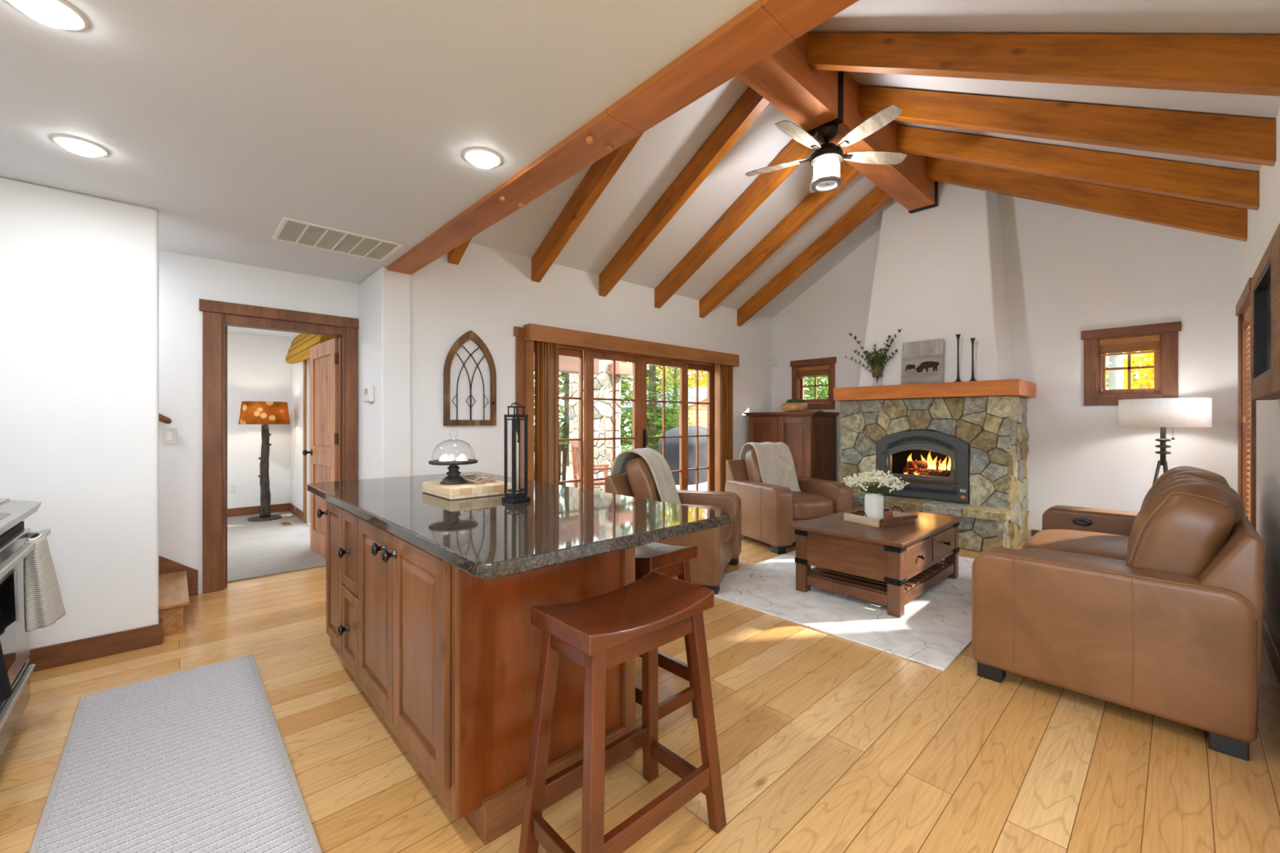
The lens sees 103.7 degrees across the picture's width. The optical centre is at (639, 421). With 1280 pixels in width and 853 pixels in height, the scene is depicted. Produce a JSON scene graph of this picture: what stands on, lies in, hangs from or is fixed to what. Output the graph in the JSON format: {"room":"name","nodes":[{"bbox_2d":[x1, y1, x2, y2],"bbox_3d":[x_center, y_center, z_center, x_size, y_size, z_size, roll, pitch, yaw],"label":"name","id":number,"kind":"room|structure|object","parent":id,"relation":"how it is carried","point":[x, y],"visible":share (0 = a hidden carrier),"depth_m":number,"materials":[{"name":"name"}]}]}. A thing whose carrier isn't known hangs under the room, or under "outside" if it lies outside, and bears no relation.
{"room":"open-plan kitchen living room","nodes":[
{"label":"open-plan kitchen living room","id":0,"kind":"room"},
{"bbox_2d":[0,177,158,648],"bbox_3d":[-3.213,0.028,2.457,1.245,2.465,0.085,0,0,-43],"label":"wall","id":1,"kind":"structure","parent":0,"point":[79,272],"depth_m":2.65,"materials":[{"name":"white paint"}]},
{"bbox_2d":[27,618,162,671],"bbox_3d":[-3.148,1.202,2.507,1.110,0.115,0.100,0,0,-43],"label":"baseboard","id":2,"kind":"structure","parent":1,"relation":"attached to","point":[54,655],"depth_m":2.67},
{"bbox_2d":[224,331,290,508],"bbox_3d":[-5.899,0.010,6.224,2.850,2.500,0.150,0,0,-43],"label":"wall","id":3,"kind":"structure","parent":0,"point":[258,370],"depth_m":6.78,"materials":[{"name":"white paint"}]},
{"bbox_2d":[224,502,302,520],"bbox_3d":[-5.468,1.194,5.813,2.520,0.108,1.040,0,0,-43],"label":"baseboard","id":4,"kind":"structure","parent":3,"relation":"attached to","point":[242,511],"depth_m":6.74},
{"bbox_2d":[158,249,358,594],"bbox_3d":[-3.385,0.028,3.554,2.490,2.465,0.184,0,0,-43],"label":"wall","id":5,"kind":"structure","parent":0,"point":[184,280],"depth_m":3.65,"materials":[{"name":"white paint"}]},
{"bbox_2d":[163,427,176,444],"bbox_3d":[-3.336,0.103,3.568,0.070,0.116,0.011,0,0,-43],"label":"light switch","id":6,"kind":"object","parent":5,"relation":"attached to","point":[169,433],"visible":1,"depth_m":3.56,"materials":[{"name":"white plastic"}]},
{"bbox_2d":[199,298,358,593],"bbox_3d":[-2.880,0.182,4.070,1.042,2.155,0.158,0,0,-43],"label":"door frame","id":7,"kind":"structure","parent":5,"relation":"attached to","point":[215,319],"depth_m":3.77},
{"bbox_2d":[302,337,338,559],"bbox_3d":[-2.932,0.258,4.672,0.803,1.980,0.194,0,0,44],"label":"door","id":8,"kind":"structure","parent":5,"relation":"in","point":[324,356],"depth_m":4.66,"materials":[{"name":"brown wood"}]},
{"bbox_2d":[290,333,338,523],"bbox_3d":[-3.652,0.010,5.822,0.150,2.500,3.500,0,0,-43],"label":"wall","id":9,"kind":"structure","parent":0,"point":[296,370],"depth_m":6.62,"materials":[{"name":"white paint"}]},
{"bbox_2d":[302,359,306,523],"bbox_3d":[-3.615,0.188,5.720,0.115,2.120,1.640,0,0,-43],"label":"window","id":10,"kind":"structure","parent":9,"relation":"in","point":[304,362],"depth_m":6.21,"materials":[{"name":"brown wood"}]},
{"bbox_2d":[285,333,336,511],"bbox_3d":[-3.764,0.030,5.691,0.152,2.220,2.020,0,0,-43],"label":"roman shade","id":11,"kind":"object","parent":9,"relation":"attached to","point":[299,351],"visible":0.63,"depth_m":5.76,"materials":[{"name":"yellow fabric"}]},
{"bbox_2d":[0,0,756,337],"bbox_3d":[-1.495,-1.238,2.229,3.850,0.174,12.100,0,0,-43],"label":"ceiling","id":12,"kind":"structure","parent":0,"point":[227,120],"depth_m":1.89,"materials":[{"name":"paint"}]},
{"bbox_2d":[5,0,88,31],"bbox_3d":[-1.731,-1.190,1.463,0.172,0.029,0.172,0,0,-43],"label":"recessed light","id":13,"kind":"object","parent":12,"relation":"in","point":[59,14],"visible":1,"depth_m":1.46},
{"bbox_2d":[50,134,109,157],"bbox_3d":[-2.441,-1.190,2.196,0.172,0.029,0.172,0,0,-43],"label":"recessed light","id":14,"kind":"object","parent":12,"relation":"in","point":[80,146],"visible":1,"depth_m":2.17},
{"bbox_2d":[271,216,403,261],"bbox_3d":[-2.007,-1.199,3.351,0.670,0.012,0.470,0,0,-43],"label":"ceiling vent","id":15,"kind":"object","parent":12,"relation":"in","point":[290,230],"visible":1,"depth_m":3.31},
{"bbox_2d":[462,147,502,168],"bbox_3d":[-0.718,-1.190,2.297,0.172,0.029,0.172,0,0,-43],"label":"recessed light","id":16,"kind":"object","parent":12,"relation":"in","point":[481,157],"visible":1,"depth_m":2.27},
{"bbox_2d":[358,266,410,479],"bbox_3d":[-2.187,0.029,4.256,0.220,2.463,0.790,0,0,-43],"label":"wall pillar","id":17,"kind":"structure","parent":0,"point":[384,295],"depth_m":3.99,"materials":[{"name":"white paint"}]},
{"bbox_2d":[410,242,772,476],"bbox_3d":[0.075,-0.158,5.987,5.470,2.835,0.160,0,0,-43],"label":"wall","id":18,"kind":"structure","parent":0,"point":[491,291],"depth_m":4.63,"materials":[{"name":"white paint"}]},
{"bbox_2d":[443,329,496,426],"bbox_3d":[-1.480,-0.382,4.399,0.470,0.834,0.036,0,0,-43],"label":"wall frame","id":19,"kind":"object","parent":18,"relation":"attached to","point":[470,335],"visible":1,"depth_m":4.38,"materials":[{"name":"wood"}]},
{"bbox_2d":[513,326,715,491],"bbox_3d":[-0.033,0.185,5.869,3.270,2.150,0.185,0,0,-43],"label":"door","id":20,"kind":"structure","parent":18,"relation":"in","point":[586,355],"depth_m":5.81,"materials":[{"name":"brown wood"}]},
{"bbox_2d":[523,323,739,491],"bbox_3d":[0.127,0.163,5.836,3.260,2.155,0.130,0,0,-43],"label":"vertical blinds","id":21,"kind":"object","parent":18,"relation":"attached to","point":[547,339],"visible":0.88,"depth_m":4.91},
{"bbox_2d":[0,511,1279,852],"bbox_3d":[0.232,1.284,3.837,8.170,0.072,12.100,0,0,-43],"label":"floor","id":22,"kind":"structure","parent":0,"point":[827,743],"depth_m":1.92,"materials":[{"name":"brown wood"}]},
{"bbox_2d":[0,497,50,757],"bbox_3d":[-2.466,0.767,1.530,0.747,0.885,1.200,0,0,-43],"label":"range","id":23,"kind":"object","parent":22,"relation":"on","point":[15,641],"visible":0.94,"depth_m":1.94,"materials":[{"name":"silver metal"}]},
{"bbox_2d":[0,641,12,702],"bbox_3d":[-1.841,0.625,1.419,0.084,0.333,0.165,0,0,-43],"label":"oven","id":24,"kind":"object","parent":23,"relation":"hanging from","point":[6,691],"visible":1,"depth_m":1.43,"materials":[{"name":"black glass"}]},
{"bbox_2d":[23,533,66,631],"bbox_3d":[-2.432,0.637,2.058,0.104,0.358,0.297,0,0,-43],"label":"dish towel","id":25,"kind":"object","parent":23,"relation":"hanging from","point":[42,598],"visible":0.94,"depth_m":1.96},
{"bbox_2d":[28,653,322,852],"bbox_3d":[-1.459,1.255,1.579,0.624,0.010,2.514,0,0,-43],"label":"kitchen rug","id":26,"kind":"object","parent":22,"relation":"on","point":[197,760],"visible":1,"depth_m":1.78,"materials":[{"name":"fabric"}]},
{"bbox_2d":[158,555,198,636],"bbox_3d":[-3.373,0.751,2.955,1.190,1.019,0.853,0,0,-43],"label":"staircase","id":27,"kind":"structure","parent":22,"relation":"on","point":[177,581],"depth_m":3.20,"materials":[{"name":"brown wood"}]},
{"bbox_2d":[238,401,290,521],"bbox_3d":[-4.812,0.498,6.451,0.533,1.500,0.533,0,0,-43],"label":"lamp","id":28,"kind":"object","parent":22,"relation":"on","point":[264,414],"visible":1,"depth_m":6.40,"materials":[{"name":"brown wood"}]},
{"bbox_2d":[316,501,635,845],"bbox_3d":[-0.939,0.826,2.340,0.754,0.868,1.895,0,0,-43],"label":"kitchen island","id":29,"kind":"object","parent":22,"relation":"on","point":[447,656],"visible":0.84,"depth_m":1.62,"materials":[{"name":"brown wood"}]},
{"bbox_2d":[306,471,730,578],"bbox_3d":[-0.766,0.370,2.385,1.020,0.040,2.225,0,0,-43],"label":"island countertop","id":30,"kind":"structure","parent":29,"relation":"on","point":[484,537],"depth_m":1.81,"materials":[{"name":"stone"}]},
{"bbox_2d":[422,478,511,499],"bbox_3d":[-0.846,0.324,2.464,0.310,0.050,0.350,0,0,-43],"label":"cutting board","id":31,"kind":"object","parent":30,"relation":"on","point":[486,487],"visible":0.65,"depth_m":2.35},
{"bbox_2d":[428,429,477,484],"bbox_3d":[-0.904,0.169,2.438,0.224,0.260,0.224,0,0,-43],"label":"cake stand","id":32,"kind":"object","parent":31,"relation":"on","point":[453,477],"visible":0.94,"depth_m":2.41,"materials":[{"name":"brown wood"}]},
{"bbox_2d":[501,401,530,503],"bbox_3d":[-0.544,0.131,2.206,0.089,0.437,0.089,0,0,43],"label":"candle lantern","id":33,"kind":"object","parent":30,"relation":"on","point":[512,497],"visible":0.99,"depth_m":2.20,"materials":[{"name":"black metal"}]},
{"bbox_2d":[518,571,726,852],"bbox_3d":[-0.041,0.894,1.504,0.539,0.736,0.336,0,0,-43],"label":"bar stool","id":34,"kind":"object","parent":22,"relation":"on","point":[602,633],"visible":1,"depth_m":1.43,"materials":[{"name":"brown wood"}]},
{"bbox_2d":[635,542,697,725],"bbox_3d":[-0.024,0.894,2.219,0.336,0.736,0.539,0,0,-43],"label":"bar stool","id":35,"kind":"object","parent":22,"relation":"on","point":[672,561],"visible":0.27,"depth_m":2.08,"materials":[{"name":"brown wood"}]},
{"bbox_2d":[604,454,741,594],"bbox_3d":[0.311,0.765,4.218,0.925,0.990,0.977,0,0,21],"label":"armchair","id":36,"kind":"object","parent":22,"relation":"on","point":[718,548],"visible":0.39,"depth_m":4.01,"materials":[{"name":"leather"}]},
{"bbox_2d":[626,454,661,501],"bbox_3d":[0.096,0.557,4.300,0.330,0.575,0.578,0,0,21],"label":"cushion","id":37,"kind":"object","parent":36,"relation":"on","point":[640,481],"depth_m":4.04,"materials":[{"name":"leather"}]},
{"bbox_2d":[610,448,680,503],"bbox_3d":[0.067,0.510,4.217,0.542,0.565,0.471,0,0,21],"label":"throw blanket","id":38,"kind":"object","parent":36,"relation":"on","point":[661,472],"visible":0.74,"depth_m":4.17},
{"bbox_2d":[724,512,735,543],"bbox_3d":[0.412,0.865,4.180,0.711,0.256,0.564,0,0,21],"label":"seat cushion","id":39,"kind":"object","parent":36,"relation":"on","point":[729,530],"depth_m":4.06,"materials":[{"name":"leather"}]},
{"bbox_2d":[724,448,853,554],"bbox_3d":[1.552,0.765,5.357,0.977,0.990,0.925,0,0,-24],"label":"armchair","id":40,"kind":"object","parent":22,"relation":"on","point":[768,511],"visible":0.67,"depth_m":5.05,"materials":[{"name":"leather"}]},
{"bbox_2d":[738,441,800,491],"bbox_3d":[1.427,0.505,5.552,0.506,0.555,0.543,0,0,-24],"label":"throw blanket","id":41,"kind":"object","parent":40,"relation":"on","point":[775,461],"visible":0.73,"depth_m":5.42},
{"bbox_2d":[745,448,799,484],"bbox_3d":[1.458,0.557,5.568,0.578,0.575,0.330,0,0,-24],"label":"cushion","id":42,"kind":"object","parent":40,"relation":"on","point":[753,473],"depth_m":5.44,"materials":[{"name":"leather"}]},
{"bbox_2d":[791,491,833,519],"bbox_3d":[1.596,0.865,5.260,0.564,0.256,0.711,0,0,-24],"label":"seat cushion","id":43,"kind":"object","parent":40,"relation":"on","point":[805,504],"depth_m":4.96,"materials":[{"name":"leather"}]},
{"bbox_2d":[743,411,839,481],"bbox_3d":[2.097,0.566,6.989,0.725,1.388,1.060,0,0,-43],"label":"cabinet","id":44,"kind":"object","parent":22,"relation":"on","point":[811,437],"visible":0.54,"depth_m":6.63,"materials":[{"name":"brown wood"}]},
{"bbox_2d":[781,398,808,412],"bbox_3d":[2.065,-0.218,6.719,0.350,0.177,0.350,0,0,-43],"label":"bowl","id":45,"kind":"object","parent":44,"relation":"on","point":[791,405],"visible":1,"depth_m":6.60,"materials":[{"name":"brown wood"}]},
{"bbox_2d":[696,550,974,671],"bbox_3d":[1.859,1.254,4.020,2.500,0.012,1.730,0,0,-43],"label":"area rug","id":46,"kind":"object","parent":22,"relation":"on","point":[935,628],"visible":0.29,"depth_m":3.30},
{"bbox_2d":[791,506,963,617],"bbox_3d":[1.857,1.007,3.876,1.300,0.482,0.788,0,0,-43],"label":"coffee table","id":47,"kind":"object","parent":46,"relation":"on","point":[873,564],"visible":0.96,"depth_m":3.52,"materials":[{"name":"brown wood"}]},
{"bbox_2d":[844,506,917,527],"bbox_3d":[1.845,0.719,3.872,0.432,0.094,0.330,0,0,-27],"label":"serving tray","id":48,"kind":"object","parent":47,"relation":"on","point":[858,517],"visible":0.79,"depth_m":3.76,"materials":[{"name":"brown wood"}]},
{"bbox_2d":[843,469,909,520],"bbox_3d":[1.809,0.561,3.868,0.459,0.382,0.369,0,0,21],"label":"flower vase","id":49,"kind":"object","parent":48,"relation":"on","point":[873,499],"visible":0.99,"depth_m":3.80,"materials":[{"name":"white ceramic"}]},
{"bbox_2d":[864,492,883,520],"bbox_3d":[1.797,0.649,3.859,0.132,0.205,0.132,0,0,-43],"label":"jar","id":50,"kind":"object","parent":49,"relation":"on","point":[873,501],"depth_m":3.81,"materials":[{"name":"white ceramic"}]},
{"bbox_2d":[838,395,1029,551],"bbox_3d":[3.188,0.502,5.667,1.050,1.515,1.763,0,0,-43],"label":"stone fireplace","id":51,"kind":"object","parent":22,"relation":"on","point":[996,514],"visible":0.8,"depth_m":5.14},
{"bbox_2d":[876,430,970,502],"bbox_3d":[3.228,0.462,5.644,0.562,0.736,0.910,0,0,-43],"label":"fireplace insert","id":52,"kind":"object","parent":51,"relation":"on","point":[893,451],"visible":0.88,"depth_m":5.45,"materials":[{"name":"grey metal"}]},
{"bbox_2d":[902,466,951,477],"bbox_3d":[3.185,0.570,5.589,0.098,0.099,0.461,0,0,-40],"label":"log","id":53,"kind":"object","parent":52,"relation":"in","point":[927,472],"visible":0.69,"depth_m":5.55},
{"bbox_2d":[903,455,951,475],"bbox_3d":[3.238,0.481,5.651,0.324,0.303,0.466,0,0,-43],"label":"fire","id":54,"kind":"object","parent":52,"relation":"in","point":[931,464],"visible":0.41,"depth_m":5.57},
{"bbox_2d":[833,378,1035,400],"bbox_3d":[3.278,-0.331,5.724,0.840,0.152,1.830,0,0,-43],"label":"mantel shelf","id":55,"kind":"object","parent":51,"relation":"on","point":[1013,387],"visible":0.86,"depth_m":5.26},
{"bbox_2d":[844,328,902,386],"bbox_3d":[2.702,-0.740,5.875,0.153,0.659,0.684,0,0,-43],"label":"plant","id":56,"kind":"object","parent":55,"relation":"on","point":[876,364],"visible":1,"depth_m":5.81,"materials":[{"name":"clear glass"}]},
{"bbox_2d":[900,338,944,384],"bbox_3d":[3.088,-0.649,5.506,0.069,0.475,0.415,0,0,-43],"label":"print","id":57,"kind":"object","parent":55,"relation":"on","point":[922,362],"visible":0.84,"depth_m":5.49},
{"bbox_2d":[971,466,1265,760],"bbox_3d":[2.704,0.763,2.856,2.057,0.994,0.925,0,0,-43],"label":"sofa","id":58,"kind":"object","parent":22,"relation":"on","point":[1157,610],"visible":1,"depth_m":2.12,"materials":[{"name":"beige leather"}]},
{"bbox_2d":[1018,548,1126,565],"bbox_3d":[2.329,0.865,2.654,0.819,0.256,0.711,0,0,-43],"label":"seat cushion","id":59,"kind":"object","parent":58,"relation":"on","point":[1091,557],"depth_m":2.78,"materials":[{"name":"beige leather"}]},
{"bbox_2d":[1022,528,1128,560],"bbox_3d":[2.932,0.865,3.216,0.819,0.256,0.711,0,0,-43],"label":"seat cushion","id":60,"kind":"object","parent":58,"relation":"on","point":[1105,543],"depth_m":3.16,"materials":[{"name":"beige leather"}]},
{"bbox_2d":[1125,475,1244,577],"bbox_3d":[2.573,0.556,2.391,0.833,0.582,0.372,0,0,-43],"label":"cushion","id":61,"kind":"object","parent":58,"relation":"on","point":[1188,521],"depth_m":2.13,"materials":[{"name":"beige leather"}]},
{"bbox_2d":[1140,466,1230,509],"bbox_3d":[3.177,0.553,2.953,0.833,0.580,0.377,0,0,-43],"label":"cushion","id":62,"kind":"object","parent":58,"relation":"on","point":[1180,470],"depth_m":2.84,"materials":[{"name":"beige leather"}]},
{"bbox_2d":[1118,397,1212,484],"bbox_3d":[4.542,0.532,4.367,0.563,1.454,0.563,0,0,-43],"label":"floor lamp","id":63,"kind":"object","parent":22,"relation":"on","point":[1162,413],"visible":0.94,"depth_m":4.19,"materials":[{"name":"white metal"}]},
{"bbox_2d":[470,0,1279,318],"bbox_3d":[1.679,-2.327,4.235,5.610,1.735,4.990,0,0,-43],"label":"vault","id":64,"kind":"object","parent":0,"point":[664,150],"visible":0.29,"depth_m":4.25,"materials":[{"name":"paint"}]},
{"bbox_2d":[448,238,471,264],"bbox_3d":[-0.867,-2.078,3.521,0.092,1.448,2.165,0,0,-43],"label":"rafter","id":65,"kind":"object","parent":64,"relation":"attached to","point":[455,255],"visible":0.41,"depth_m":4.23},
{"bbox_2d":[531,132,644,282],"bbox_3d":[-0.274,-2.078,4.073,0.092,1.448,2.165,0,0,-43],"label":"rafter","id":66,"kind":"object","parent":64,"relation":"attached to","point":[602,171],"visible":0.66,"depth_m":4.31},
{"bbox_2d":[599,86,769,297],"bbox_3d":[0.330,-2.078,4.635,0.092,1.448,2.165,0,0,-43],"label":"rafter","id":67,"kind":"object","parent":64,"relation":"attached to","point":[751,104],"visible":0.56,"depth_m":4.50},
{"bbox_2d":[654,128,820,308],"bbox_3d":[0.941,-2.078,5.204,0.092,1.448,2.165,0,0,-43],"label":"rafter","id":68,"kind":"object","parent":64,"relation":"attached to","point":[766,184],"visible":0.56,"depth_m":5.15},
{"bbox_2d":[699,160,860,318],"bbox_3d":[1.537,-2.078,5.760,0.092,1.448,2.165,0,0,-43],"label":"rafter","id":69,"kind":"object","parent":64,"relation":"attached to","point":[813,202],"visible":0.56,"depth_m":5.72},
{"bbox_2d":[737,186,891,326],"bbox_3d":[2.137,-2.078,6.318,0.092,1.448,2.165,0,0,-43],"label":"rafter","id":70,"kind":"object","parent":64,"relation":"attached to","point":[877,197],"visible":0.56,"depth_m":6.23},
{"bbox_2d":[736,31,937,213],"bbox_3d":[1.444,-2.626,4.011,4.760,0.508,0.284,0,0,-43],"label":"ridge beam","id":71,"kind":"structure","parent":64,"relation":"attached to","point":[812,98],"depth_m":3.96,"materials":[{"name":"brown wood"}]},
{"bbox_2d":[745,104,907,192],"bbox_3d":[1.476,-2.141,4.050,1.246,0.462,1.295,0,0,-43],"label":"ceiling fan","id":72,"kind":"object","parent":71,"relation":"hanging from","point":[827,156],"visible":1,"depth_m":4.01,"materials":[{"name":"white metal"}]},
{"bbox_2d":[808,32,1279,96],"bbox_3d":[1.982,-2.078,2.860,0.092,1.448,2.165,0,0,-43],"label":"rafter","id":73,"kind":"object","parent":64,"relation":"attached to","point":[1232,64],"visible":1,"depth_m":2.56,"materials":[{"name":"wood"}]},
{"bbox_2d":[858,85,1275,166],"bbox_3d":[2.593,-2.078,3.429,0.092,1.448,2.165,0,0,-43],"label":"rafter","id":74,"kind":"object","parent":64,"relation":"attached to","point":[1237,139],"visible":1,"depth_m":3.13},
{"bbox_2d":[896,124,1259,210],"bbox_3d":[3.190,-2.078,3.985,0.092,1.448,2.165,0,0,-43],"label":"rafter","id":75,"kind":"object","parent":64,"relation":"attached to","point":[1235,188],"visible":1,"depth_m":3.72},
{"bbox_2d":[926,156,1247,241],"bbox_3d":[3.790,-2.078,4.544,0.092,1.448,2.165,0,0,-43],"label":"rafter","id":76,"kind":"object","parent":64,"relation":"attached to","point":[1228,222],"visible":0.97,"depth_m":4.32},
{"bbox_2d":[857,182,1013,386],"bbox_3d":[3.364,-1.640,5.784,0.733,2.600,1.417,0,0,-43],"label":"wall","id":77,"kind":"structure","parent":0,"point":[939,271],"depth_m":5.46,"materials":[{"name":"white paint"}]},
{"bbox_2d":[772,193,1237,538],"bbox_3d":[3.692,-0.817,6.007,0.150,4.155,4.740,0,0,-43],"label":"wall","id":78,"kind":"structure","parent":0,"point":[1068,272],"depth_m":5.09,"materials":[{"name":"white paint"}]},
{"bbox_2d":[790,356,836,409],"bbox_3d":[2.511,-0.532,7.230,0.150,0.725,0.696,0,0,-43],"label":"window","id":79,"kind":"structure","parent":78,"relation":"in","point":[828,403],"depth_m":7.18,"materials":[{"name":"brown wood"}]},
{"bbox_2d":[798,364,828,378],"bbox_3d":[2.496,-0.538,7.216,0.056,0.517,0.472,0,0,-43],"label":"blind","id":80,"kind":"object","parent":79,"relation":"attached to","point":[813,371],"visible":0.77,"depth_m":7.20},
{"bbox_2d":[1080,321,1181,405],"bbox_3d":[4.723,-0.535,4.855,0.150,0.750,0.686,0,0,-43],"label":"window","id":81,"kind":"structure","parent":78,"relation":"in","point":[1166,362],"depth_m":4.82,"materials":[{"name":"brown wood"}]},
{"bbox_2d":[1098,334,1160,391],"bbox_3d":[4.707,-0.553,4.841,0.056,0.517,0.422,0,0,-43],"label":"blind","id":82,"kind":"object","parent":81,"relation":"attached to","point":[1146,344],"visible":1,"depth_m":4.83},
{"bbox_2d":[1237,106,1279,652],"bbox_3d":[3.547,-0.158,2.736,4.520,2.835,0.150,0,0,-43],"label":"wall","id":83,"kind":"structure","parent":0,"point":[1263,223],"depth_m":2.87,"materials":[{"name":"white paint"}]},
{"bbox_2d":[1235,277,1256,530],"bbox_3d":[4.499,-0.018,3.643,1.190,1.855,0.180,0,0,-43],"label":"window","id":84,"kind":"structure","parent":83,"relation":"in","point":[1243,301],"depth_m":4.00,"materials":[{"name":"brown wood"}]},
{"bbox_2d":[1241,306,1249,520],"bbox_3d":[4.476,-0.024,3.668,0.920,1.643,0.072,0,0,-43],"label":"blind","id":85,"kind":"object","parent":84,"relation":"attached to","point":[1246,316],"visible":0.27,"depth_m":3.88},
{"bbox_2d":[1250,222,1279,399],"bbox_3d":[2.798,-0.425,2.204,1.100,0.630,0.088,0,0,-43],"label":"television","id":86,"kind":"object","parent":83,"relation":"attached to","point":[1265,281],"visible":1,"depth_m":2.33,"materials":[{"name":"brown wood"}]},
{"bbox_2d":[1263,278,1271,372],"bbox_3d":[2.859,-0.440,2.249,0.740,0.450,0.035,0,0,-43],"label":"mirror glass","id":87,"kind":"object","parent":86,"relation":"attached to","point":[1267,282],"depth_m":2.41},
{"bbox_2d":[1261,613,1279,684],"bbox_3d":[3.485,1.205,2.791,4.505,0.110,0.015,0,0,-43],"label":"baseboard","id":88,"kind":"structure","parent":83,"relation":"attached to","point":[1273,651],"depth_m":2.65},
{"bbox_3d":[-0.340,-2.050,2.355,0.087,1.690,4.590,0,0,-43],"label":"wall","id":89,"kind":"structure","parent":0,"visible":0},
{"bbox_2d":[386,0,858,275],"bbox_3d":[-0.368,-1.321,2.328,0.185,0.318,4.589,0,0,-43],"label":"header beam","id":90,"kind":"structure","parent":89,"relation":"attached to","point":[763,28],"depth_m":1.88,"materials":[{"name":"brown wood"}]},
{"label":"outside","id":91,"kind":"structure","parent":0,"visible":0},
{"bbox_2d":[307,432,632,524],"bbox_3d":[-4.608,1.535,19.622,70.000,0.150,85.000,0,0,-43],"label":"ground","id":92,"kind":"structure","parent":91,"point":[567,474],"depth_m":16.07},
{"bbox_2d":[533,372,631,466],"bbox_3d":[-2.475,-2.798,16.682,4.231,8.520,4.350,0,0,-38],"label":"spruce tree","id":93,"kind":"object","parent":92,"relation":"on","point":[566,385],"visible":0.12,"depth_m":16.51,"materials":[{"name":"green plant"}]},
{"bbox_2d":[565,480,706,490],"bbox_3d":[0.203,1.385,9.686,10.500,0.150,4.900,0,0,-43],"label":"patio","id":94,"kind":"structure","parent":92,"relation":"on","point":[702,486],"depth_m":10.09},
{"bbox_2d":[533,444,566,485],"bbox_3d":[-1.306,0.798,6.594,0.560,1.027,0.612,0,0,-23],"label":"patio chair","id":95,"kind":"object","parent":94,"relation":"on","point":[562,446],"visible":0.15,"depth_m":6.42,"materials":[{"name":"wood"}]},
{"bbox_2d":[568,373,578,488],"bbox_3d":[-1.143,0.035,9.730,0.390,2.550,0.389,0,0,-43],"label":"stone column","id":96,"kind":"structure","parent":94,"relation":"on","point":[573,378],"depth_m":9.64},
{"bbox_2d":[533,353,599,373],"bbox_3d":[-1.966,-0.900,6.675,3.420,0.320,0.250,0,0,-43],"label":"beam","id":97,"kind":"structure","parent":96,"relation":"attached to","point":[566,364],"depth_m":7.40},
{"bbox_2d":[570,440,612,492],"bbox_3d":[-0.638,0.798,7.413,0.612,1.027,0.560,0,0,-28],"label":"patio chair","id":98,"kind":"object","parent":94,"relation":"on","point":[575,444],"visible":0.34,"depth_m":7.45,"materials":[{"name":"brown wood"}]},
{"bbox_2d":[593,359,621,492],"bbox_3d":[-0.561,0.035,8.429,0.416,2.550,0.409,0,0,-43],"label":"stone column","id":99,"kind":"structure","parent":94,"relation":"on","point":[602,381],"depth_m":8.27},
{"bbox_2d":[608,362,632,376],"bbox_3d":[-0.285,-0.860,8.274,0.380,0.180,0.260,0,0,-43],"label":"beam","id":100,"kind":"structure","parent":99,"relation":"attached to","point":[624,369],"depth_m":8.16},
{"bbox_2d":[657,426,706,484],"bbox_3d":[1.115,0.709,11.347,0.994,1.225,2.077,0,0,27],"label":"covered grill","id":101,"kind":"object","parent":94,"relation":"on","point":[672,444],"visible":0.37,"depth_m":10.51,"materials":[{"name":"black metal"}]},
{"bbox_2d":[620,373,662,452],"bbox_3d":[-0.821,-2.798,20.820,4.231,8.520,4.350,0,0,-7],"label":"spruce tree","id":102,"kind":"object","parent":92,"relation":"on","point":[622,381],"visible":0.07,"depth_m":20.83,"materials":[{"name":"green plant"}]},
{"bbox_2d":[620,363,702,452],"bbox_3d":[0.380,-2.056,15.230,3.555,7.036,3.360,0,0,-13],"label":"spruce tree","id":103,"kind":"object","parent":92,"relation":"on","point":[651,412],"visible":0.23,"depth_m":15.08,"materials":[{"name":"green plant"}]},
{"bbox_2d":[621,386,706,451],"bbox_3d":[2.409,-0.050,23.423,5.750,3.020,4.000,0,0,-43],"label":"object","id":104,"kind":"object","parent":92,"relation":"on","point":[702,391],"visible":0.12,"depth_m":21.81,"materials":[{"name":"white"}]},
{"bbox_2d":[621,361,706,424],"bbox_3d":[1.270,-1.575,24.663,5.260,6.073,4.743,0,0,3],"label":"tree","id":105,"kind":"object","parent":92,"relation":"on","point":[670,375],"visible":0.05,"depth_m":24.81,"materials":[{"name":"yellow plant"}]},
{"bbox_2d":[656,367,695,445],"bbox_3d":[1.259,-0.722,18.035,2.083,4.368,2.204,0,0,37],"label":"spruce tree","id":106,"kind":"object","parent":92,"relation":"on","point":[674,371],"visible":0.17,"depth_m":17.96,"materials":[{"name":"green plant"}]},
{"bbox_2d":[804,375,827,399],"bbox_3d":[3.479,-0.140,9.830,2.124,3.450,2.221,0,0,-39],"label":"shrub","id":107,"kind":"object","parent":92,"relation":"on","point":[822,391],"visible":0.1,"depth_m":9.61,"materials":[{"name":"green plant"}]},
{"bbox_2d":[533,351,1151,444],"bbox_3d":[2.108,-3.059,25.932,74.417,9.918,28.675,0,0,5],"label":"forest","id":108,"kind":"object","parent":92,"relation":"on","point":[1135,375],"visible":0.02,"depth_m":32.20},
{"bbox_2d":[1108,352,1123,389],"bbox_3d":[6.491,-1.468,6.726,3.054,5.859,2.266,0,0,-9],"label":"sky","id":109,"kind":"structure","parent":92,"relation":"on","point":[1115,377],"depth_m":6.74,"materials":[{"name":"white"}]},
{"bbox_2d":[1106,350,1154,389],"bbox_3d":[7.651,-0.375,7.296,3.068,3.684,2.423,0,0,35],"label":"shrub","id":110,"kind":"object","parent":92,"relation":"on","point":[1148,383],"visible":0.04,"depth_m":7.41,"materials":[{"name":"yellow plant"}]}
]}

